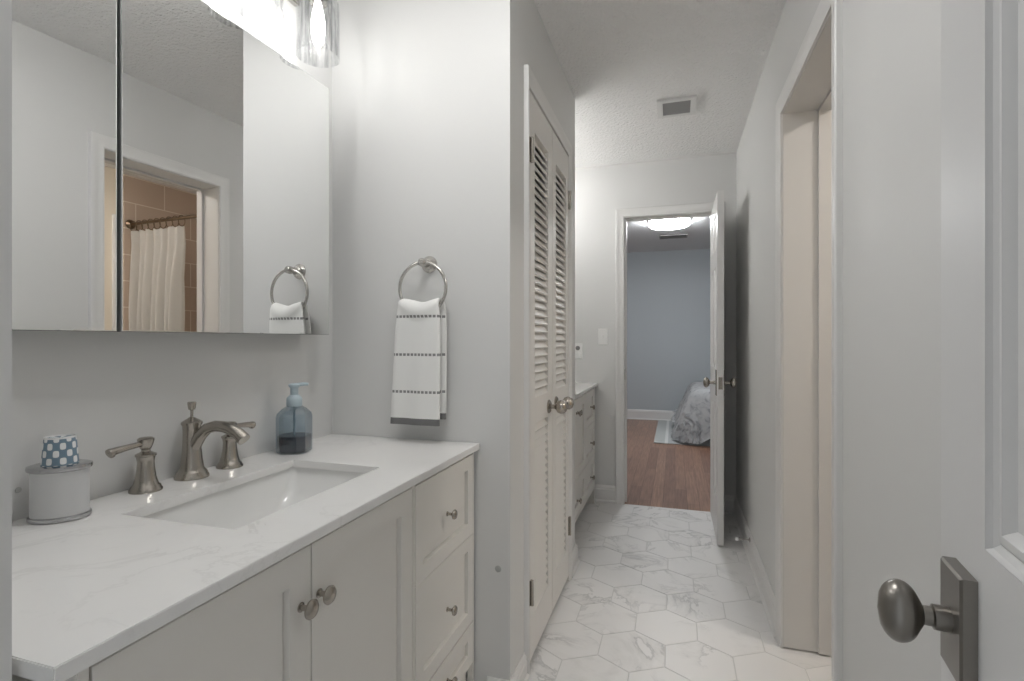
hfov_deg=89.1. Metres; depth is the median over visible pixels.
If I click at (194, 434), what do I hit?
faucet spout
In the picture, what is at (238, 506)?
sink
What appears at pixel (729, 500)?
baseboard
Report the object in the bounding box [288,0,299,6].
vanity light
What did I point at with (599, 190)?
wall
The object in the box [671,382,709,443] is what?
quilt
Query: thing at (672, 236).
ceiling vent
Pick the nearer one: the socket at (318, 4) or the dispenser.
the dispenser
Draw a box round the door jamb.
[783,13,830,655]
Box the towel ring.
[398,256,447,307]
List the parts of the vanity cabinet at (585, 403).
door, drawer, door, leg, drawer, drawer, drawer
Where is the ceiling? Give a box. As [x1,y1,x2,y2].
[534,0,785,252]
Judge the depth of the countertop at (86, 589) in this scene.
0.85 m
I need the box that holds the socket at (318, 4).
[309,0,326,8]
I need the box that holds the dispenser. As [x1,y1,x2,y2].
[25,459,92,524]
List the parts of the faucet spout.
lift rod, spout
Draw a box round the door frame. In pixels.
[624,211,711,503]
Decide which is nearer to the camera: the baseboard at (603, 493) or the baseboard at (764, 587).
the baseboard at (764, 587)
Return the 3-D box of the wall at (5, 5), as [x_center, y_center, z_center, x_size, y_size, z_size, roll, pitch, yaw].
[-0.965,-0.028,0.177,0.627,2.515,0.962,0,0,17]
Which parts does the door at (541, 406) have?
knob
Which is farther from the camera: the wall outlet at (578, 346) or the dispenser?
the wall outlet at (578, 346)
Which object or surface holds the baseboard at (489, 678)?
attached to the wall at (406, 74)
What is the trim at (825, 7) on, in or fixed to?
attached to the wall at (892, 48)
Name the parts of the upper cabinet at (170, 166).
door, door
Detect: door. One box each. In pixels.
[529,91,567,660]
[552,130,573,610]
[703,190,736,545]
[877,0,1023,680]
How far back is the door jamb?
1.98 m
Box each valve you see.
[105,436,162,494]
[216,421,255,469]
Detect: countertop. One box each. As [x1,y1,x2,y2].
[12,434,479,680]
[575,382,597,398]
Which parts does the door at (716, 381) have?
knob, panel, panel, panel, panel, panel, panel, latch plate, knob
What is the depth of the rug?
6.38 m
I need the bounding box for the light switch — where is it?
[598,329,607,344]
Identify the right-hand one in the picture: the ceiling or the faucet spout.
the ceiling
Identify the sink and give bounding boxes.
[144,467,365,529]
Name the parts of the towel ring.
post, wall plate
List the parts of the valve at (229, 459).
lever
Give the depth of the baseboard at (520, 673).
1.78 m
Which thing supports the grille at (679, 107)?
attached to the ceiling vent at (685, 105)
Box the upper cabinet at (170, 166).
[12,0,328,334]
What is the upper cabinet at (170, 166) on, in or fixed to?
attached to the wall at (110, 390)
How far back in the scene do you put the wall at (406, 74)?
1.80 m
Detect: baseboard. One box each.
[487,676,509,680]
[510,653,529,680]
[572,543,579,577]
[595,484,615,503]
[627,409,673,420]
[725,495,734,514]
[733,496,774,638]
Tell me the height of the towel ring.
0.203 m
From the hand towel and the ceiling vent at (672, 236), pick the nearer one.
the hand towel
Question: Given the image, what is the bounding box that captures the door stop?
[735,537,749,541]
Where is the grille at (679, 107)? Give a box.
[663,100,690,115]
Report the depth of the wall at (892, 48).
1.08 m
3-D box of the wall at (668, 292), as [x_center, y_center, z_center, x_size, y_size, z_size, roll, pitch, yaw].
[2.608,-0.040,7.650,5.000,2.560,0.100,0,0,17]
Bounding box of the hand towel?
[390,298,446,425]
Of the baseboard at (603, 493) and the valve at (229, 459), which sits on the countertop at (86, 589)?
the valve at (229, 459)
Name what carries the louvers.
attached to the door at (541, 406)
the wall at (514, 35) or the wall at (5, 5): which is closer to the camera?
the wall at (5, 5)
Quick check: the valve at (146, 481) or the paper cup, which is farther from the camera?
the valve at (146, 481)
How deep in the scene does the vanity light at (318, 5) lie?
1.60 m
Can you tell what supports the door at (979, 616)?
in the wall
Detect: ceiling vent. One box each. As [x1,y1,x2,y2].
[657,95,696,118]
[659,234,687,238]
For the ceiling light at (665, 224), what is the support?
attached to the ceiling
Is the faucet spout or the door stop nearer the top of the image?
the faucet spout
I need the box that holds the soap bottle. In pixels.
[277,382,310,453]
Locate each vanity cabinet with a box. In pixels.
[12,453,473,680]
[575,388,594,521]
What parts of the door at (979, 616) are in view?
knob, panel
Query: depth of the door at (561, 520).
2.41 m
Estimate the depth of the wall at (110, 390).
1.28 m
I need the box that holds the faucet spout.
[174,401,249,480]
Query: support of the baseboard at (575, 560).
attached to the wall at (514, 35)
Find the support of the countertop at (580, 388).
on the vanity cabinet at (585, 403)
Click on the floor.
(632, 651)
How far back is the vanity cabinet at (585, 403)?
3.38 m
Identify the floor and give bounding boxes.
[529,419,830,680]
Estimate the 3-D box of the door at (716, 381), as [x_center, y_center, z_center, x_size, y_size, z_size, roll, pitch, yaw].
[1.295,0.162,3.293,0.184,2.043,0.631,0,0,17]
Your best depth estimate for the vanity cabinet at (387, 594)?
1.08 m
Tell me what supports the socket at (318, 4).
attached to the vanity light at (318, 5)
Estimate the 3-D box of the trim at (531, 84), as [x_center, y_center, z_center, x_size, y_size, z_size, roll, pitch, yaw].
[0.171,0.110,2.220,0.018,2.166,0.806,0,0,17]
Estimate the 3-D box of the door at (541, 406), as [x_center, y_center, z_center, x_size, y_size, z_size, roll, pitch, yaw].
[0.140,0.131,2.037,0.112,2.062,0.361,0,0,17]
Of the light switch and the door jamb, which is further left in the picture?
the light switch
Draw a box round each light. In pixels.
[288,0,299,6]
[309,0,326,37]
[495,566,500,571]
[647,218,691,229]
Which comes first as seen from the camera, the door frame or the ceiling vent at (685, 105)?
the ceiling vent at (685, 105)
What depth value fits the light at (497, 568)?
1.70 m
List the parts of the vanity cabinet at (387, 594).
panel, door, knob, knob, door, drawer, drawer, drawer, knob, knob, knob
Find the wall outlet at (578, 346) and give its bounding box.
[575,343,582,358]
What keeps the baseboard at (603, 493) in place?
attached to the wall at (599, 190)
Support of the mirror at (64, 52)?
attached to the upper cabinet at (170, 166)
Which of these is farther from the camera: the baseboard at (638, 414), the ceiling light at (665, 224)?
the baseboard at (638, 414)
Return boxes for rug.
[654,420,709,445]
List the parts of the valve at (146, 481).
lever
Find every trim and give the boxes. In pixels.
[524,64,571,673]
[775,0,842,680]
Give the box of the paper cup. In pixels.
[40,434,78,466]
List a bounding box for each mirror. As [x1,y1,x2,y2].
[12,0,116,330]
[121,0,328,333]
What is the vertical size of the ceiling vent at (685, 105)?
0.014 m
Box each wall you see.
[0,0,11,680]
[12,0,331,520]
[332,0,480,680]
[481,0,574,680]
[575,153,735,495]
[627,249,709,410]
[736,0,940,680]
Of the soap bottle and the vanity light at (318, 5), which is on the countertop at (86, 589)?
the soap bottle
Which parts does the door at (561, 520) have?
knob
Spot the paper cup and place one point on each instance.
(60, 449)

